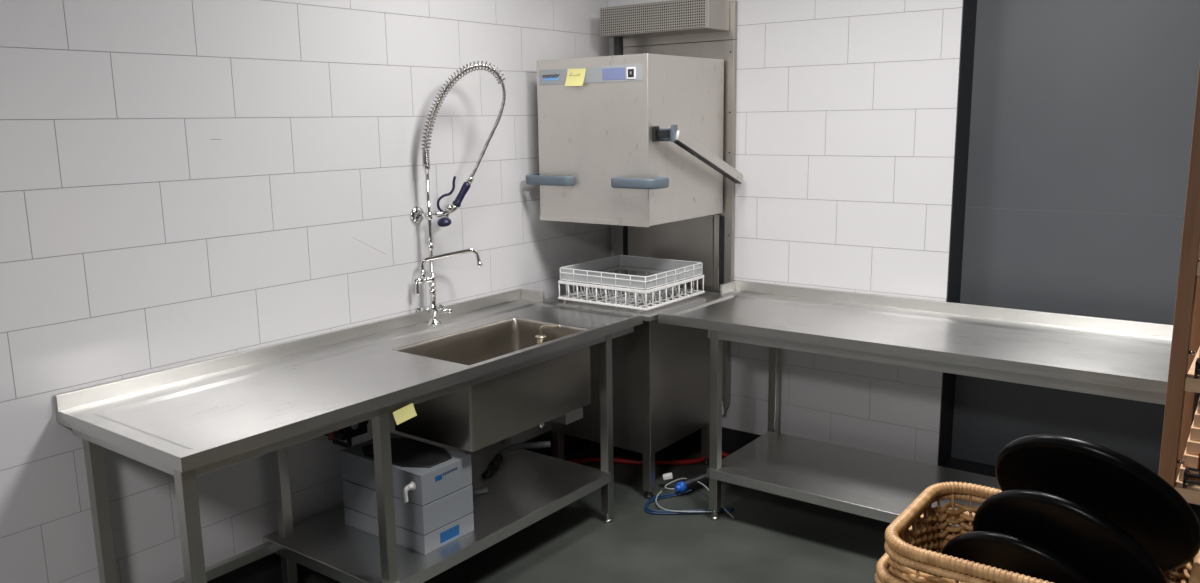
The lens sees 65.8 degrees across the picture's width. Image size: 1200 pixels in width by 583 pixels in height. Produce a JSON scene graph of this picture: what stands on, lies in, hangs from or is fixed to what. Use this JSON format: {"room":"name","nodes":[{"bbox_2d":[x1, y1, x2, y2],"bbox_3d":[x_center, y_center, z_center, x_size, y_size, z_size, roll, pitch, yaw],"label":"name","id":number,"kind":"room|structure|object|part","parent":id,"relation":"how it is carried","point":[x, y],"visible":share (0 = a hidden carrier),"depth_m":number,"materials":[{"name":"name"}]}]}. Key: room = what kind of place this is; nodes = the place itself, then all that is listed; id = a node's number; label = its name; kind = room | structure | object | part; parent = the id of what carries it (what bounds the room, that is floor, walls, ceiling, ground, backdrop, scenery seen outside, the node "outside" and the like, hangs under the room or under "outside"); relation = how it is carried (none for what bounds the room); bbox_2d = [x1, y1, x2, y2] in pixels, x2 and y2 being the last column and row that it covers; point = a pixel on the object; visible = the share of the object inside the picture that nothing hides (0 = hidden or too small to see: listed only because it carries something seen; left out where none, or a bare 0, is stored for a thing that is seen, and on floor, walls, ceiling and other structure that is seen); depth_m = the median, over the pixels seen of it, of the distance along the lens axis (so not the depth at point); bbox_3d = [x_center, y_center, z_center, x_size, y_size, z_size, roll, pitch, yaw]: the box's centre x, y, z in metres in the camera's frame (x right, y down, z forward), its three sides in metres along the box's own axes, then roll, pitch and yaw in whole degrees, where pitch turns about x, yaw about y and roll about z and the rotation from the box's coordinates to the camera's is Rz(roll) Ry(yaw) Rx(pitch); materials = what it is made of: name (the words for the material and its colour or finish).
{"room":"commercial kitchen","nodes":[
{"label":"commercial kitchen","id":0,"kind":"room"},
{"bbox_2d":[0,0,610,582],"bbox_3d":[-1.786,-0.149,2.599,0.102,2.850,6.390,7,13,36],"label":"wall","id":1,"kind":"structure","parent":0,"point":[183,182],"depth_m":3.19,"materials":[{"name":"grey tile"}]},
{"bbox_2d":[54,289,544,409],"bbox_3d":[-0.950,0.178,3.569,0.153,0.047,2.103,7,13,36],"label":"backsplash","id":2,"kind":"structure","parent":1,"relation":"attached to","point":[82,396],"depth_m":3.33,"materials":[{"name":"metal"}]},
{"bbox_2d":[324,420,368,447],"bbox_3d":[-1.042,0.488,3.477,0.180,0.274,0.341,7,13,36],"label":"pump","id":3,"kind":"object","parent":1,"relation":"attached to","point":[347,433],"visible":0.3,"depth_m":3.52,"materials":[{"name":"black plastic"}]},
{"bbox_2d":[207,431,593,582],"bbox_3d":[-1.783,1.190,2.736,0.006,0.166,6.194,7,13,36],"label":"baseboard","id":4,"kind":"structure","parent":1,"relation":"attached to","point":[267,569],"depth_m":3.47,"materials":[{"name":"black"}]},
{"bbox_2d":[297,442,1188,582],"bbox_3d":[0.132,1.527,1.500,4.800,0.100,6.640,7,13,36],"label":"floor","id":5,"kind":"structure","parent":0,"point":[769,538],"depth_m":3.84,"materials":[{"name":"grey concrete"}]},
{"bbox_2d":[54,289,642,582],"bbox_3d":[-0.722,0.643,3.486,0.708,0.937,2.103,7,13,36],"label":"sink counter","id":6,"kind":"object","parent":5,"relation":"on","point":[479,378],"visible":1,"depth_m":3.30,"materials":[{"name":"metal"}]},
{"bbox_3d":[-1.541,0.789,2.884,0.040,0.805,0.040,7,13,36],"label":"leg","id":7,"kind":"part","parent":6,"relation":"part of","materials":[{"name":"metal"}]},
{"bbox_3d":[-1.086,0.852,2.505,0.040,0.805,0.040,7,13,36],"label":"leg","id":8,"kind":"part","parent":6,"relation":"part of","materials":[{"name":"metal"}]},
{"bbox_3d":[-1.360,0.973,3.160,0.030,0.037,0.553,7,13,36],"label":"cross rail","id":9,"kind":"part","parent":6,"relation":"part of","materials":[{"name":"metal"}]},
{"bbox_3d":[-1.161,0.690,3.383,0.040,0.805,0.040,7,13,36],"label":"leg","id":10,"kind":"part","parent":6,"relation":"part of","materials":[{"name":"metal"}]},
{"bbox_2d":[55,299,642,472],"bbox_3d":[-0.728,0.248,3.413,0.708,0.040,2.103,7,13,36],"label":"countertop","id":11,"kind":"structure","parent":6,"relation":"on","point":[182,426],"depth_m":2.98,"materials":[{"name":"metal"}]},
{"bbox_3d":[-0.718,0.286,3.415,0.632,0.035,2.065,7,13,36],"label":"under frame","id":12,"kind":"part","parent":6,"relation":"part of","materials":[{"name":"metal"}]},
{"bbox_3d":[-0.695,0.751,3.018,0.040,0.805,0.040,7,13,36],"label":"leg","id":13,"kind":"part","parent":6,"relation":"part of","materials":[{"name":"metal"}]},
{"bbox_2d":[393,403,416,424],"bbox_3d":[-0.630,0.395,2.994,0.006,0.055,0.096,7,13,36],"label":"sticky note","id":14,"kind":"object","parent":6,"relation":"attached to","point":[407,412],"visible":1,"depth_m":2.99,"materials":[{"name":"yellow paper"}]},
{"bbox_2d":[340,433,473,554],"bbox_3d":[-0.730,0.737,3.424,0.441,0.302,0.288,7,13,36],"label":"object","id":15,"kind":"object","parent":6,"relation":"on","point":[432,487],"visible":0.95,"depth_m":3.34,"materials":[{"name":"grey plastic"}]},
{"bbox_3d":[-0.711,0.592,3.409,0.360,0.010,0.210,7,13,36],"label":"lid","id":16,"kind":"part","parent":15,"relation":"part of","materials":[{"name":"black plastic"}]},
{"bbox_2d":[403,481,416,502],"bbox_3d":[-0.661,0.694,3.208,0.032,0.066,0.044,7,13,36],"label":"tap","id":17,"kind":"object","parent":15,"relation":"on","point":[410,491],"depth_m":3.21,"materials":[{"name":"white plastic"}]},
{"bbox_2d":[263,442,610,582],"bbox_3d":[-0.597,0.861,3.698,0.680,0.044,1.242,7,13,36],"label":"shelf","id":18,"kind":"object","parent":6,"relation":"attached to","point":[526,487],"depth_m":3.50,"materials":[{"name":"silver metal"}]},
{"bbox_2d":[410,61,505,324],"bbox_3d":[-0.582,-0.406,3.853,0.422,1.082,0.129,-3,11,-12],"label":"faucet","id":19,"kind":"object","parent":6,"relation":"on","point":[417,214],"visible":1,"depth_m":3.84,"materials":[{"name":"silver metal"}]},
{"bbox_3d":[-0.758,-0.017,3.846,0.021,0.057,0.020,7,13,36],"label":"valve lever","id":20,"kind":"part","parent":19,"relation":"part of","materials":[{"name":"silver metal"}]},
{"bbox_3d":[-0.747,0.077,3.912,0.067,0.024,0.024,2,11,17],"label":"tap handle","id":21,"kind":"part","parent":19,"relation":"part of","materials":[{"name":"silver metal"}]},
{"bbox_3d":[-0.654,0.081,3.884,0.067,0.024,0.024,2,11,17],"label":"tap handle","id":22,"kind":"part","parent":19,"relation":"part of","materials":[{"name":"silver metal"}]},
{"bbox_3d":[-0.635,-0.398,3.841,0.088,0.158,0.011,-5,11,-23],"label":"squeeze lever","id":23,"kind":"part","parent":19,"relation":"part of","materials":[{"name":"blue"}]},
{"bbox_3d":[-0.622,-0.133,3.878,0.259,0.089,0.021,-4,11,-16],"label":"swing spout","id":24,"kind":"part","parent":19,"relation":"part of","materials":[{"name":"silver metal"}]},
{"bbox_3d":[-0.577,-0.404,3.864,0.082,0.106,0.038,-5,11,-20],"label":"spray handle","id":25,"kind":"part","parent":19,"relation":"part of","materials":[{"name":"blue"}]},
{"bbox_2d":[472,487,487,494],"bbox_3d":[-0.581,0.787,3.697,0.282,0.096,0.042,-7,12,-29],"label":"hose","id":26,"kind":"object","parent":6,"relation":"on","point":[485,489],"visible":0.1,"depth_m":3.75,"materials":[{"name":"grey"}]},
{"bbox_3d":[-0.448,0.506,4.318,0.040,0.805,0.040,7,13,36],"label":"leg","id":27,"kind":"part","parent":6,"relation":"part of","materials":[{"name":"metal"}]},
{"bbox_2d":[481,441,550,478],"bbox_3d":[-0.401,0.728,4.124,0.130,0.054,0.447,7,13,36],"label":"hose","id":28,"kind":"object","parent":6,"relation":"on","point":[497,459],"visible":1,"depth_m":4.16,"materials":[{"name":"grey"}]},
{"bbox_2d":[535,324,560,344],"bbox_3d":[-0.219,0.291,3.895,0.113,0.318,0.048,5,12,31],"label":"pipe","id":29,"kind":"object","parent":6,"relation":"in","point":[540,338],"visible":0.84,"depth_m":3.88,"materials":[{"name":"silver metal"}]},
{"bbox_3d":[0.028,0.564,3.967,0.040,0.805,0.040,7,13,36],"label":"leg","id":30,"kind":"part","parent":6,"relation":"part of","materials":[{"name":"metal"}]},
{"bbox_2d":[526,0,742,498],"bbox_3d":[0.171,-0.220,4.433,0.775,2.262,0.751,7,13,36],"label":"dishwasher","id":31,"kind":"object","parent":5,"relation":"on","point":[644,148],"visible":0.96,"depth_m":4.25,"materials":[{"name":"metal"}]},
{"bbox_3d":[-0.206,0.778,4.596,0.042,0.181,0.042,7,13,36],"label":"leg","id":32,"kind":"part","parent":31,"relation":"part of","materials":[{"name":"silver metal"}]},
{"bbox_2d":[565,68,585,85],"bbox_3d":[-0.111,-0.945,4.091,0.113,0.076,0.016,7,13,36],"label":"sticky note","id":33,"kind":"object","parent":31,"relation":"attached to","point":[575,77],"visible":1,"depth_m":4.09,"materials":[{"name":"yellow paper"}]},
{"bbox_3d":[-0.016,0.008,4.534,0.012,0.015,0.500,7,13,36],"label":"rack rail","id":34,"kind":"part","parent":31,"relation":"part of","materials":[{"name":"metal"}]},
{"bbox_3d":[0.102,-0.248,4.916,0.057,0.376,0.013,7,13,36],"label":"guide rail","id":35,"kind":"part","parent":31,"relation":"part of","materials":[{"name":"metal"}]},
{"bbox_2d":[526,53,723,226],"bbox_3d":[0.135,-0.710,4.337,0.737,0.729,0.709,7,13,36],"label":"hood","id":36,"kind":"object","parent":31,"relation":"attached to","point":[609,155],"depth_m":4.11,"materials":[{"name":"grey metal"}]},
{"bbox_2d":[558,266,704,310],"bbox_3d":[0.152,-0.022,4.394,0.502,0.088,0.502,7,13,36],"label":"dish rack","id":37,"kind":"object","parent":31,"relation":"on","point":[596,288],"visible":0.99,"depth_m":4.32,"materials":[{"name":"white plastic"}]},
{"bbox_2d":[560,255,702,289],"bbox_3d":[0.151,-0.097,4.384,0.494,0.060,0.492,7,13,36],"label":"tray","id":38,"kind":"object","parent":37,"relation":"on","point":[620,259],"visible":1,"depth_m":4.34,"materials":[{"name":"white plastic"}]},
{"bbox_3d":[0.152,0.016,4.401,0.502,0.010,0.502,7,13,36],"label":"frame","id":39,"kind":"part","parent":37,"relation":"part of","materials":[{"name":"white plastic"}]},
{"bbox_3d":[0.226,0.831,4.277,0.042,0.181,0.042,7,13,36],"label":"leg","id":40,"kind":"part","parent":31,"relation":"part of","materials":[{"name":"silver metal"}]},
{"bbox_3d":[0.320,0.049,4.285,0.012,0.015,0.500,7,13,36],"label":"rack rail","id":41,"kind":"part","parent":31,"relation":"part of","materials":[{"name":"metal"}]},
{"bbox_3d":[0.354,-0.224,4.732,0.512,0.355,0.007,7,13,36],"label":"splash panel","id":42,"kind":"part","parent":31,"relation":"part of","materials":[{"name":"silver metal"}]},
{"bbox_3d":[0.540,0.750,4.689,0.042,0.181,0.042,7,13,36],"label":"leg","id":43,"kind":"part","parent":31,"relation":"part of","materials":[{"name":"silver metal"}]},
{"bbox_3d":[0.496,-0.602,4.182,0.027,0.256,0.590,7,13,36],"label":"lever arm","id":44,"kind":"part","parent":31,"relation":"part of"},
{"bbox_3d":[0.576,-0.191,4.565,0.028,0.376,0.013,7,13,36],"label":"guide rail","id":45,"kind":"part","parent":31,"relation":"part of","materials":[{"name":"metal"}]},
{"bbox_2d":[566,451,729,464],"bbox_3d":[0.178,0.859,4.638,1.274,0.059,0.245,-2,11,-7],"label":"hose","id":46,"kind":"object","parent":5,"relation":"on","point":[724,454],"visible":0.47,"depth_m":4.68,"materials":[{"name":"red rubber"}]},
{"bbox_2d":[644,488,733,514],"bbox_3d":[0.392,0.949,4.213,0.395,0.038,0.228,-2,11,-4],"label":"cable","id":47,"kind":"object","parent":5,"relation":"on","point":[660,512],"visible":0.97,"depth_m":4.12,"materials":[{"name":"blue plastic"}]},
{"bbox_2d":[674,471,708,492],"bbox_3d":[0.509,0.875,4.396,0.391,0.078,0.071,-9,14,-39],"label":"coupling","id":48,"kind":"object","parent":47,"relation":"on","point":[684,485],"visible":0.55,"depth_m":4.32,"materials":[{"name":"blue plastic"}]},
{"bbox_2d":[655,478,733,517],"bbox_3d":[0.391,0.941,4.189,0.268,0.057,0.403,-5,11,-20],"label":"cable","id":49,"kind":"object","parent":5,"relation":"on","point":[659,506],"visible":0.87,"depth_m":4.16,"materials":[{"name":"grey plastic"}]},
{"bbox_2d":[663,473,672,479],"bbox_3d":[0.320,0.874,4.383,0.047,0.029,0.028,0,11,3],"label":"plug","id":50,"kind":"object","parent":49,"relation":"on","point":[666,476],"visible":1,"depth_m":4.37,"materials":[{"name":"white plastic"}]},
{"bbox_2d":[658,280,1196,530],"bbox_3d":[1.260,0.555,3.800,1.983,0.938,0.690,7,13,36],"label":"work table","id":51,"kind":"object","parent":5,"relation":"on","point":[1117,358],"visible":0.66,"depth_m":3.77,"materials":[{"name":"metal"}]},
{"bbox_3d":[0.496,0.555,3.977,0.040,0.805,0.040,7,13,36],"label":"leg","id":52,"kind":"part","parent":51,"relation":"part of","materials":[{"name":"metal"}]},
{"bbox_3d":[0.837,0.460,4.462,0.040,0.805,0.040,7,13,36],"label":"leg","id":53,"kind":"part","parent":51,"relation":"part of","materials":[{"name":"metal"}]},
{"bbox_2d":[707,431,1000,530],"bbox_3d":[1.322,0.823,3.743,1.706,0.042,0.592,7,13,36],"label":"shelf","id":54,"kind":"object","parent":51,"relation":"attached to","point":[877,486],"depth_m":3.91,"materials":[{"name":"silver metal"}]},
{"bbox_2d":[658,290,1171,393],"bbox_3d":[1.254,0.160,3.728,1.983,0.040,0.688,7,13,36],"label":"countertop","id":55,"kind":"structure","parent":51,"relation":"on","point":[1093,356],"depth_m":3.58,"materials":[{"name":"metal"}]},
{"bbox_3d":[1.327,0.213,3.654,1.710,0.038,0.627,7,13,36],"label":"under frame","id":56,"kind":"part","parent":51,"relation":"part of","materials":[{"name":"metal"}]},
{"bbox_2d":[1158,65,1199,577],"bbox_3d":[1.693,0.431,1.909,0.900,1.860,0.392,7,13,36],"label":"wooden shelving unit","id":57,"kind":"object","parent":5,"relation":"on","point":[1182,387],"visible":0.75,"depth_m":1.96,"materials":[{"name":"brown wood"}]},
{"bbox_3d":[1.450,0.361,2.303,0.031,1.860,0.042,7,13,36],"label":"post","id":58,"kind":"part","parent":57,"relation":"part of","materials":[{"name":"brown wood"}]},
{"bbox_2d":[1179,464,1199,481],"bbox_3d":[1.429,0.398,2.045,0.240,0.028,0.200,7,13,36],"label":"wooden board","id":59,"kind":"object","parent":57,"relation":"on","point":[1182,469],"visible":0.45,"depth_m":2.03,"materials":[{"name":"brown wood"}]},
{"bbox_2d":[1182,446,1197,467],"bbox_3d":[1.438,0.368,2.047,0.240,0.028,0.200,7,13,36],"label":"wooden board","id":60,"kind":"object","parent":59,"relation":"on","point":[1190,460],"visible":0.49,"depth_m":2.03,"materials":[{"name":"brown wood"}]},
{"bbox_2d":[1186,435,1199,454],"bbox_3d":[1.447,0.339,2.048,0.240,0.028,0.200,7,13,36],"label":"wooden board","id":61,"kind":"object","parent":60,"relation":"on","point":[1193,447],"visible":0.49,"depth_m":2.03,"materials":[{"name":"brown wood"}]},
{"bbox_2d":[1190,421,1199,440],"bbox_3d":[1.456,0.309,2.049,0.240,0.028,0.200,7,13,36],"label":"wooden board","id":62,"kind":"object","parent":61,"relation":"on","point":[1195,431],"visible":0.49,"depth_m":2.04,"materials":[{"name":"brown wood"}]},
{"bbox_2d":[1193,406,1199,426],"bbox_3d":[1.465,0.280,2.051,0.240,0.028,0.200,7,13,36],"label":"wooden board","id":63,"kind":"object","parent":62,"relation":"on","point":[1197,415],"visible":0.89,"depth_m":2.04,"materials":[{"name":"brown wood"}]},
{"bbox_2d":[1197,398,1199,412],"bbox_3d":[1.474,0.251,2.052,0.240,0.028,0.200,7,13,36],"label":"wooden board","id":64,"kind":"object","parent":63,"relation":"on","point":[1198,407],"visible":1,"depth_m":2.04,"materials":[{"name":"brown wood"}]},
{"bbox_2d":[1182,466,1199,487],"bbox_3d":[1.336,0.411,1.962,0.169,0.036,0.044,7,13,36],"label":"wire stand","id":65,"kind":"object","parent":57,"relation":"on","point":[1187,474],"visible":0.96,"depth_m":1.99,"materials":[{"name":"black metal"}]},
{"bbox_2d":[1196,453,1199,472],"bbox_3d":[1.301,0.358,1.974,0.049,0.068,0.049,7,13,36],"label":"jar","id":66,"kind":"object","parent":65,"relation":"on","point":[1198,460],"visible":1,"depth_m":1.98,"materials":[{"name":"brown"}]},
{"bbox_2d":[1194,358,1199,378],"bbox_3d":[1.332,0.170,1.918,0.169,0.036,0.044,7,13,36],"label":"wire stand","id":67,"kind":"object","parent":57,"relation":"on","point":[1197,363],"visible":1,"depth_m":1.95,"materials":[{"name":"black metal"}]},
{"bbox_3d":[0.912,1.124,1.813,0.600,0.555,0.510,7,13,36],"label":"side table","id":68,"kind":"object","parent":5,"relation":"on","visible":0},
{"bbox_2d":[875,508,1190,582],"bbox_3d":[0.852,0.684,1.812,0.549,0.303,0.422,7,13,36],"label":"wicker basket","id":69,"kind":"object","parent":68,"relation":"on","point":[882,575],"visible":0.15,"depth_m":1.81,"materials":[{"name":"beige wicker"}]},
{"bbox_2d":[884,482,1199,582],"bbox_3d":[0.851,0.616,1.799,0.528,0.303,0.401,7,13,36],"label":"wicker basket","id":70,"kind":"object","parent":69,"relation":"in","point":[915,556],"visible":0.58,"depth_m":1.80,"materials":[{"name":"beige wicker"}]},
{"bbox_2d":[940,531,1095,582],"bbox_3d":[0.822,0.597,1.786,0.344,0.313,0.178,7,13,36],"label":"round tray","id":71,"kind":"object","parent":70,"relation":"in","point":[1015,554],"visible":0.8,"depth_m":1.72,"materials":[{"name":"black plastic"}]},
{"bbox_2d":[973,489,1167,582],"bbox_3d":[0.874,0.517,1.736,0.353,0.328,0.188,7,13,36],"label":"round tray","id":72,"kind":"object","parent":70,"relation":"in","point":[1070,529],"visible":0.77,"depth_m":1.66,"materials":[{"name":"black plastic"}]},
{"bbox_2d":[995,434,1199,570],"bbox_3d":[0.925,0.400,1.743,0.356,0.304,0.222,7,13,36],"label":"round tray","id":73,"kind":"object","parent":70,"relation":"in","point":[1102,479],"visible":0.57,"depth_m":1.67,"materials":[{"name":"black plastic"}]},
{"bbox_2d":[608,0,962,465],"bbox_3d":[1.942,-0.412,3.716,4.700,2.850,0.290,7,13,36],"label":"wall","id":74,"kind":"structure","parent":0,"point":[846,110],"depth_m":4.17,"materials":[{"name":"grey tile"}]},
{"bbox_2d":[669,427,1193,563],"bbox_3d":[1.913,0.935,3.815,4.600,0.166,0.006,7,13,36],"label":"baseboard","id":75,"kind":"structure","parent":74,"relation":"attached to","point":[732,440],"depth_m":4.74,"materials":[{"name":"black"}]},
{"bbox_2d":[720,280,1172,337],"bbox_3d":[1.415,0.075,3.932,1.983,0.048,0.148,7,13,36],"label":"backsplash","id":76,"kind":"structure","parent":74,"relation":"attached to","point":[1079,321],"depth_m":3.92,"materials":[{"name":"metal"}]},
{"bbox_2d":[938,0,1199,522],"bbox_3d":[2.665,-0.223,3.138,2.822,2.333,0.190,7,13,36],"label":"trim","id":77,"kind":"structure","parent":74,"relation":"attached to","point":[969,10],"depth_m":3.97,"materials":[{"name":"grey metal"}]},
{"bbox_2d":[951,0,1199,505],"bbox_3d":[2.731,-0.240,3.225,2.822,2.333,0.030,7,13,36],"label":"door","id":78,"kind":"structure","parent":74,"relation":"in","point":[1081,107],"depth_m":3.78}
]}

